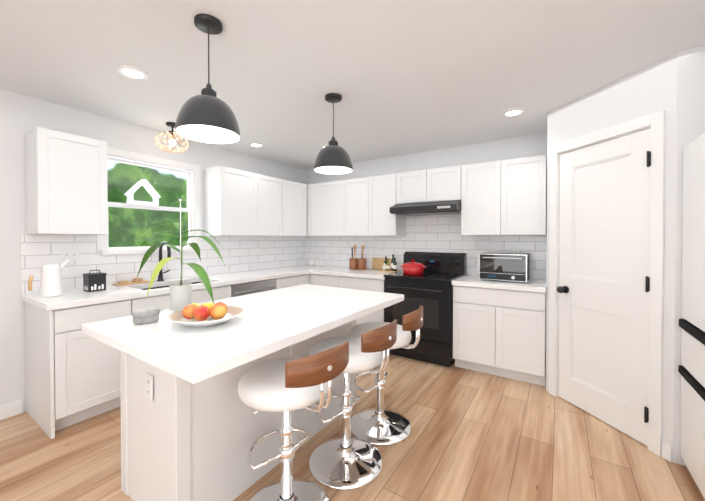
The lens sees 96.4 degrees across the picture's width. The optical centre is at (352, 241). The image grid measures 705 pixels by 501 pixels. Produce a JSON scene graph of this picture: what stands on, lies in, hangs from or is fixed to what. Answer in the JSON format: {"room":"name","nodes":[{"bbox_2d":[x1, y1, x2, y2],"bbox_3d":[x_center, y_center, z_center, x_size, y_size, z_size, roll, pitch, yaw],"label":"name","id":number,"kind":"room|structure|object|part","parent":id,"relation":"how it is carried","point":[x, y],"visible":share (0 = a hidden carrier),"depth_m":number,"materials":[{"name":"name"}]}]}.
{"room":"kitchen","nodes":[
{"label":"kitchen","id":0,"kind":"room"},
{"bbox_2d":[0,89,305,411],"bbox_3d":[-2.477,0.095,2.598,0.100,2.440,6.100,0,1,33],"label":"wall","id":1,"kind":"structure","parent":0,"point":[21,116],"depth_m":2.42,"materials":[{"name":"paint"}]},
{"bbox_2d":[25,127,107,234],"bbox_3d":[-2.268,-0.439,2.515,0.314,0.770,0.420,0,1,33],"label":"upper cabinet","id":2,"kind":"object","parent":1,"relation":"attached to","point":[66,185],"depth_m":2.39,"materials":[{"name":"white wood"}]},
{"bbox_2d":[96,147,200,254],"bbox_3d":[-2.041,-0.371,3.222,0.134,0.980,0.970,0,1,33],"label":"window","id":3,"kind":"structure","parent":1,"relation":"in","point":[193,187],"depth_m":3.25,"materials":[{"name":"white"}]},
{"bbox_2d":[124,179,160,205],"bbox_3d":[-2.153,-0.506,3.237,0.111,0.260,0.300,0,1,33],"label":"bird feeder","id":4,"kind":"object","parent":3,"relation":"attached to","point":[151,192],"visible":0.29,"depth_m":3.23,"materials":[{"name":"white plastic"}]},
{"bbox_2d":[21,235,304,293],"bbox_3d":[-1.654,0.163,3.751,0.006,0.458,3.210,0,1,33],"label":"tile backsplash","id":5,"kind":"structure","parent":1,"relation":"attached to","point":[238,253],"depth_m":3.14,"materials":[{"name":"white tile"}]},
{"bbox_2d":[61,251,78,259],"bbox_3d":[-2.371,0.115,2.648,0.007,0.070,0.115,0,1,33],"label":"outlet","id":6,"kind":"object","parent":5,"relation":"attached to","point":[69,254],"visible":1,"depth_m":2.64,"materials":[{"name":"white plastic"}]},
{"bbox_2d":[262,246,268,250],"bbox_3d":[-1.216,0.097,4.402,0.007,0.070,0.115,0,1,33],"label":"outlet","id":7,"kind":"object","parent":5,"relation":"attached to","point":[265,248],"visible":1,"depth_m":4.40,"materials":[{"name":"white plastic"}]},
{"bbox_2d":[204,166,264,235],"bbox_3d":[-1.426,-0.452,3.793,0.314,0.770,0.572,0,1,33],"label":"upper cabinet","id":8,"kind":"object","parent":1,"relation":"attached to","point":[234,199],"depth_m":3.63,"materials":[{"name":"white wood"}]},
{"bbox_2d":[265,176,288,235],"bbox_3d":[-1.186,-0.456,4.158,0.314,0.770,0.529,0,1,33],"label":"upper cabinet","id":9,"kind":"object","parent":1,"relation":"attached to","point":[276,189],"depth_m":4.16,"materials":[{"name":"white wood"}]},
{"bbox_2d":[289,181,308,235],"bbox_3d":[-0.956,-0.460,4.507,0.314,0.770,0.535,0,1,33],"label":"upper cabinet","id":10,"kind":"object","parent":1,"relation":"attached to","point":[298,192],"depth_m":4.51,"materials":[{"name":"white wood"}]},
{"bbox_2d":[0,351,704,500],"bbox_3d":[-0.382,1.379,1.292,5.050,0.100,6.200,0,1,33],"label":"floor","id":11,"kind":"structure","parent":0,"point":[476,436],"depth_m":1.95,"materials":[{"name":"brown wood"}]},
{"bbox_2d":[24,297,141,438],"bbox_3d":[-2.116,0.884,2.489,0.611,0.864,0.542,0,1,33],"label":"base cabinet","id":12,"kind":"object","parent":11,"relation":"on","point":[73,370],"depth_m":2.24,"materials":[{"name":"white wood"}]},
{"bbox_2d":[22,265,333,312],"bbox_3d":[-1.378,0.417,3.584,0.635,0.045,3.230,0,1,33],"label":"countertop","id":13,"kind":"structure","parent":12,"relation":"on","point":[70,299],"depth_m":2.65,"materials":[{"name":"white stone"}]},
{"bbox_2d":[27,259,69,296],"bbox_3d":[-2.259,0.273,2.349,0.132,0.268,0.232,0,1,33],"label":"pitcher","id":14,"kind":"object","parent":13,"relation":"on","point":[51,283],"visible":1,"depth_m":2.31,"materials":[{"name":"white ceramic"}]},
{"bbox_2d":[83,270,106,291],"bbox_3d":[-2.122,0.320,2.594,0.122,0.168,0.122,0,1,33],"label":"canister","id":15,"kind":"object","parent":13,"relation":"on","point":[92,282],"visible":1,"depth_m":2.56,"materials":[{"name":"black metal"}]},
{"bbox_2d":[113,278,149,285],"bbox_3d":[-2.073,0.376,2.969,0.110,0.048,0.280,0,1,33],"label":"wood board","id":16,"kind":"object","parent":13,"relation":"on","point":[134,281],"visible":0.9,"depth_m":2.96,"materials":[{"name":"brown wood"}]},
{"bbox_2d":[157,241,170,280],"bbox_3d":[-1.856,0.198,3.157,0.218,0.400,0.120,0,1,33],"label":"faucet","id":17,"kind":"object","parent":13,"relation":"on","point":[160,276],"visible":0.73,"depth_m":3.16,"materials":[{"name":"black metal"}]},
{"bbox_2d":[142,281,221,309],"bbox_3d":[-1.701,0.546,3.026,0.414,0.224,0.724,0,1,33],"label":"sink","id":18,"kind":"object","parent":13,"relation":"in","point":[197,295],"depth_m":2.93,"materials":[{"name":"white ceramic"}]},
{"bbox_2d":[231,279,275,296],"bbox_3d":[-1.324,0.821,3.672,0.630,0.756,0.600,0,1,33],"label":"dishwasher","id":19,"kind":"object","parent":13,"relation":"in","point":[241,289],"visible":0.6,"depth_m":3.47,"materials":[{"name":"silver metal"}]},
{"bbox_2d":[120,320,356,500],"bbox_3d":[-0.604,0.887,2.127,0.575,0.865,1.452,0,1,33],"label":"kitchen island","id":20,"kind":"object","parent":11,"relation":"on","point":[195,429],"depth_m":1.55,"materials":[{"name":"white wood"}]},
{"bbox_2d":[145,373,152,400],"bbox_3d":[-0.962,0.686,1.486,0.070,0.115,0.007,0,1,33],"label":"outlet","id":21,"kind":"object","parent":20,"relation":"attached to","point":[149,386],"visible":0.98,"depth_m":1.48,"materials":[{"name":"white plastic"}]},
{"bbox_2d":[82,284,403,383],"bbox_3d":[-0.480,0.434,1.994,1.005,0.045,1.660,0,1,33],"label":"island countertop","id":22,"kind":"structure","parent":20,"relation":"on","point":[272,321],"depth_m":1.50,"materials":[{"name":"white stone"}]},
{"bbox_2d":[132,308,159,323],"bbox_3d":[-1.062,0.383,1.622,0.122,0.062,0.122,0,1,33],"label":"ceramic jar","id":23,"kind":"object","parent":22,"relation":"on","point":[145,316],"visible":0.98,"depth_m":1.58,"materials":[{"name":"grey ceramic"}]},
{"bbox_2d":[136,199,224,310],"bbox_3d":[-1.039,0.079,1.900,0.554,0.665,0.403,0,1,33],"label":"potted plant","id":24,"kind":"object","parent":22,"relation":"on","point":[180,296],"visible":0.98,"depth_m":1.87,"materials":[{"name":"green plant"}]},
{"bbox_2d":[166,302,243,326],"bbox_3d":[-0.740,0.357,1.601,0.360,0.114,0.360,0,1,33],"label":"fruit bowl","id":25,"kind":"object","parent":22,"relation":"on","point":[202,315],"visible":1,"depth_m":1.53,"materials":[{"name":"white ceramic"}]},
{"bbox_2d":[246,273,305,288],"bbox_3d":[-1.006,0.867,4.176,0.611,0.864,0.580,0,1,33],"label":"base cabinet","id":26,"kind":"object","parent":11,"relation":"on","point":[281,282],"depth_m":3.95,"materials":[{"name":"white wood"}]},
{"bbox_2d":[237,341,348,500],"bbox_3d":[-0.284,0.890,1.498,0.525,0.871,0.444,0,1,33],"label":"bar stool","id":27,"kind":"object","parent":11,"relation":"on","point":[285,386],"visible":1,"depth_m":1.40,"materials":[{"name":"white leather"}]},
{"bbox_2d":[306,273,309,284],"bbox_3d":[-0.672,0.862,4.648,0.650,0.864,0.700,0,1,33],"label":"base cabinet","id":28,"kind":"object","parent":11,"relation":"on","point":[307,274],"depth_m":4.24,"materials":[{"name":"white wood"}]},
{"bbox_2d":[310,273,341,287],"bbox_3d":[-0.195,0.865,4.377,0.560,0.864,0.611,0,1,33],"label":"base cabinet","id":29,"kind":"object","parent":11,"relation":"on","point":[315,278],"depth_m":4.12,"materials":[{"name":"white wood"}]},
{"bbox_2d":[308,320,396,489],"bbox_3d":[-0.005,0.886,1.865,0.527,0.871,0.443,0,1,33],"label":"bar stool","id":30,"kind":"object","parent":11,"relation":"on","point":[345,461],"visible":0.85,"depth_m":1.81,"materials":[{"name":"silver metal"}]},
{"bbox_2d":[342,277,386,350],"bbox_3d":[0.239,0.868,4.092,0.726,0.864,0.611,0,1,33],"label":"base cabinet","id":31,"kind":"object","parent":11,"relation":"on","point":[358,283],"depth_m":3.77,"materials":[{"name":"white wood"}]},
{"bbox_2d":[310,267,391,280],"bbox_3d":[0.069,0.411,4.185,1.121,0.045,0.635,0,1,33],"label":"countertop","id":32,"kind":"structure","parent":31,"relation":"on","point":[337,271],"depth_m":4.01,"materials":[{"name":"white stone"}]},
{"bbox_2d":[349,245,365,269],"bbox_3d":[0.073,0.217,4.332,0.257,0.339,0.122,0,1,33],"label":"utensil crock","id":33,"kind":"object","parent":32,"relation":"on","point":[357,263],"visible":1,"depth_m":4.31,"materials":[{"name":"brown wood"}]},
{"bbox_2d":[372,257,391,269],"bbox_3d":[0.426,0.256,4.337,0.340,0.258,0.057,0,1,33],"label":"cutting board","id":34,"kind":"object","parent":32,"relation":"on","point":[377,263],"visible":0.38,"depth_m":4.36,"materials":[{"name":"brown wood"}]},
{"bbox_2d":[380,254,398,272],"bbox_3d":[0.482,0.278,4.040,0.220,0.222,0.150,0,1,33],"label":"tray","id":35,"kind":"object","parent":32,"relation":"on","point":[386,266],"visible":1,"depth_m":4.02,"materials":[{"name":"brown wood"}]},
{"bbox_2d":[349,305,422,444],"bbox_3d":[0.231,0.882,2.224,0.527,0.871,0.443,0,1,33],"label":"bar stool","id":36,"kind":"object","parent":11,"relation":"on","point":[379,424],"visible":0.77,"depth_m":2.18,"materials":[{"name":"silver metal"}]},
{"bbox_2d":[383,252,466,366],"bbox_3d":[0.836,0.722,3.636,0.764,1.165,0.711,0,1,33],"label":"range","id":37,"kind":"object","parent":11,"relation":"on","point":[430,290],"depth_m":3.39,"materials":[{"name":"black metal"}]},
{"bbox_3d":[0.698,0.294,3.623,0.315,0.168,0.256,0,1,33],"label":"dutch oven","id":38,"kind":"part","parent":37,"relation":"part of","materials":[{"name":"red metal"}]},
{"bbox_2d":[453,285,545,385],"bbox_3d":[1.525,0.876,3.246,0.809,0.864,0.611,0,1,33],"label":"base cabinet","id":39,"kind":"object","parent":11,"relation":"on","point":[499,332],"depth_m":2.97,"materials":[{"name":"white wood"}]},
{"bbox_2d":[452,275,545,292],"bbox_3d":[1.517,0.421,3.232,0.813,0.045,0.635,0,1,33],"label":"countertop","id":40,"kind":"structure","parent":39,"relation":"on","point":[532,285],"depth_m":3.02,"materials":[{"name":"white stone"}]},
{"bbox_2d":[479,253,529,282],"bbox_3d":[1.561,0.261,3.242,0.436,0.273,0.367,0,1,33],"label":"toaster oven","id":41,"kind":"object","parent":40,"relation":"on","point":[506,266],"visible":1,"depth_m":3.11,"materials":[{"name":"silver metal"}]},
{"bbox_2d":[678,133,704,498],"bbox_3d":[2.012,0.394,1.261,0.807,1.870,0.898,0,1,33],"label":"refrigerator","id":42,"kind":"object","parent":11,"relation":"on","point":[691,370],"visible":1,"depth_m":1.68,"materials":[{"name":"white metal"}]},
{"bbox_2d":[0,0,704,169],"bbox_3d":[-0.382,-1.161,1.266,5.050,0.100,6.200,0,1,33],"label":"ceiling","id":43,"kind":"structure","parent":0,"point":[402,77],"depth_m":1.95,"materials":[{"name":"paint"}]},
{"bbox_2d":[115,65,149,80],"bbox_3d":[-1.459,-1.115,2.095,0.190,0.008,0.190,0,1,33],"label":"recessed light","id":44,"kind":"object","parent":43,"relation":"in","point":[132,73],"visible":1,"depth_m":2.09,"materials":[{"name":"white plastic"}]},
{"bbox_2d":[155,122,188,152],"bbox_3d":[-1.731,-0.993,3.029,0.288,0.271,0.285,0,1,33],"label":"crystal ceiling light","id":45,"kind":"object","parent":43,"relation":"attached to","point":[172,141],"visible":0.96,"depth_m":3.01,"materials":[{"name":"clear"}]},
{"bbox_2d":[175,13,240,143],"bbox_3d":[-0.734,-0.829,1.609,0.304,0.572,0.304,0,1,33],"label":"pendant light","id":46,"kind":"object","parent":43,"relation":"hanging from","point":[207,115],"visible":1,"depth_m":1.56,"materials":[{"name":"dark gray painted metal"},{"name":"white enamel interior"}]},
{"bbox_2d":[248,143,263,147],"bbox_3d":[-1.136,-1.132,3.714,0.190,0.008,0.190,0,1,33],"label":"recessed light","id":47,"kind":"object","parent":43,"relation":"in","point":[257,145],"visible":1,"depth_m":3.71,"materials":[{"name":"white"}]},
{"bbox_2d":[314,93,352,173],"bbox_3d":[-0.149,-0.837,2.451,0.304,0.572,0.304,0,1,33],"label":"pendant light","id":48,"kind":"object","parent":43,"relation":"hanging from","point":[333,157],"visible":1,"depth_m":2.38,"materials":[{"name":"dark gray painted metal"},{"name":"white enamel interior"}]},
{"bbox_2d":[501,108,525,116],"bbox_3d":[1.408,-1.122,2.758,0.190,0.008,0.190,0,1,33],"label":"recessed light","id":49,"kind":"object","parent":43,"relation":"in","point":[515,112],"visible":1,"depth_m":2.75,"materials":[{"name":"white plastic"}]},
{"bbox_2d":[306,133,546,279],"bbox_3d":[0.668,0.078,4.239,3.550,2.440,0.100,0,1,33],"label":"wall","id":50,"kind":"structure","parent":0,"point":[516,147],"depth_m":3.84,"materials":[{"name":"paint"}]},
{"bbox_2d":[309,179,348,235],"bbox_3d":[-0.287,-0.461,4.602,0.736,0.770,0.314,0,1,33],"label":"upper cabinet","id":51,"kind":"object","parent":50,"relation":"attached to","point":[328,201],"depth_m":4.45,"materials":[{"name":"white wood"}]},
{"bbox_2d":[349,176,372,235],"bbox_3d":[0.135,-0.458,4.325,0.501,0.770,0.314,0,1,33],"label":"upper cabinet","id":52,"kind":"object","parent":50,"relation":"attached to","point":[360,189],"depth_m":4.16,"materials":[{"name":"white wood"}]},
{"bbox_2d":[373,173,405,235],"bbox_3d":[0.434,-0.456,4.128,0.443,0.770,0.314,0,1,33],"label":"upper cabinet","id":53,"kind":"object","parent":50,"relation":"attached to","point":[385,223],"depth_m":3.97,"materials":[{"name":"white wood"}]},
{"bbox_2d":[397,169,432,203],"bbox_3d":[0.807,-0.648,3.881,0.446,0.380,0.314,0,1,33],"label":"upper cabinet","id":54,"kind":"object","parent":50,"relation":"attached to","point":[414,186],"depth_m":3.74,"materials":[{"name":"white wood"}]},
{"bbox_2d":[305,211,546,278],"bbox_3d":[0.639,0.004,4.194,3.349,0.810,0.006,0,1,33],"label":"tile backsplash","id":55,"kind":"structure","parent":50,"relation":"attached to","point":[434,233],"depth_m":3.98,"materials":[{"name":"white tile"}]},
{"bbox_2d":[512,248,523,252],"bbox_3d":[1.800,0.107,3.421,0.115,0.070,0.007,0,1,33],"label":"outlet","id":56,"kind":"object","parent":55,"relation":"attached to","point":[517,250],"visible":0.96,"depth_m":3.42,"materials":[{"name":"white plastic"}]},
{"bbox_2d":[433,165,460,201],"bbox_3d":[1.085,-0.646,3.697,0.447,0.380,0.314,0,1,33],"label":"upper cabinet","id":57,"kind":"object","parent":50,"relation":"attached to","point":[446,180],"depth_m":3.53,"materials":[{"name":"white wood"}]},
{"bbox_2d":[389,200,460,215],"bbox_3d":[0.895,-0.387,3.714,0.776,0.134,0.495,0,1,33],"label":"range hood","id":58,"kind":"object","parent":57,"relation":"attached to","point":[433,208],"visible":0.88,"depth_m":3.54,"materials":[{"name":"black metal"}]},
{"bbox_2d":[461,160,508,234],"bbox_3d":[1.462,-0.449,3.451,0.454,0.770,0.314,0,1,33],"label":"upper cabinet","id":59,"kind":"object","parent":50,"relation":"attached to","point":[484,186],"depth_m":3.31,"materials":[{"name":"white wood"}]},
{"bbox_2d":[509,155,546,234],"bbox_3d":[1.746,-0.447,3.264,0.453,0.770,0.314,0,1,33],"label":"upper cabinet","id":60,"kind":"object","parent":50,"relation":"attached to","point":[527,175],"depth_m":3.10,"materials":[{"name":"white wood"}]},
{"bbox_2d":[546,52,676,461],"bbox_3d":[1.860,0.098,2.331,0.100,2.440,0.920,0,1,-13],"label":"wall","id":61,"kind":"structure","parent":0,"point":[647,90],"depth_m":1.99,"materials":[{"name":"paint"}]},
{"bbox_2d":[0,400,671,461],"bbox_3d":[-1.060,1.281,1.020,4.017,0.100,4.782,0,1,33],"label":"baseboard","id":62,"kind":"structure","parent":61,"relation":"attached to","point":[11,409],"depth_m":2.34,"materials":[{"name":"white wood"}]},
{"bbox_2d":[556,128,650,445],"bbox_3d":[1.814,0.294,2.322,0.522,2.032,0.509,0,1,33],"label":"pantry door","id":63,"kind":"structure","parent":61,"relation":"in","point":[603,289],"depth_m":2.27,"materials":[{"name":"white wood"}]},
{"bbox_2d":[548,110,664,455],"bbox_3d":[1.850,0.258,2.335,0.118,2.120,0.820,0,1,-13],"label":"door frame","id":64,"kind":"structure","parent":61,"relation":"attached to","point":[655,122],"depth_m":1.98,"materials":[{"name":"white wood"}]},
{"bbox_2d":[673,46,704,465],"bbox_3d":[2.334,0.105,1.658,0.930,2.440,0.100,0,1,33],"label":"wall","id":65,"kind":"structure","parent":0,"point":[690,95],"depth_m":1.85,"materials":[{"name":"paint"}]},
{"label":"outside","id":66,"kind":"structure","parent":0,"visible":0},
{"bbox_2d":[107,160,188,246],"bbox_3d":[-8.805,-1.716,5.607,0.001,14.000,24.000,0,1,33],"label":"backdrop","id":67,"kind":"structure","parent":66,"point":[175,181],"depth_m":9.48,"materials":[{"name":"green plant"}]}
]}

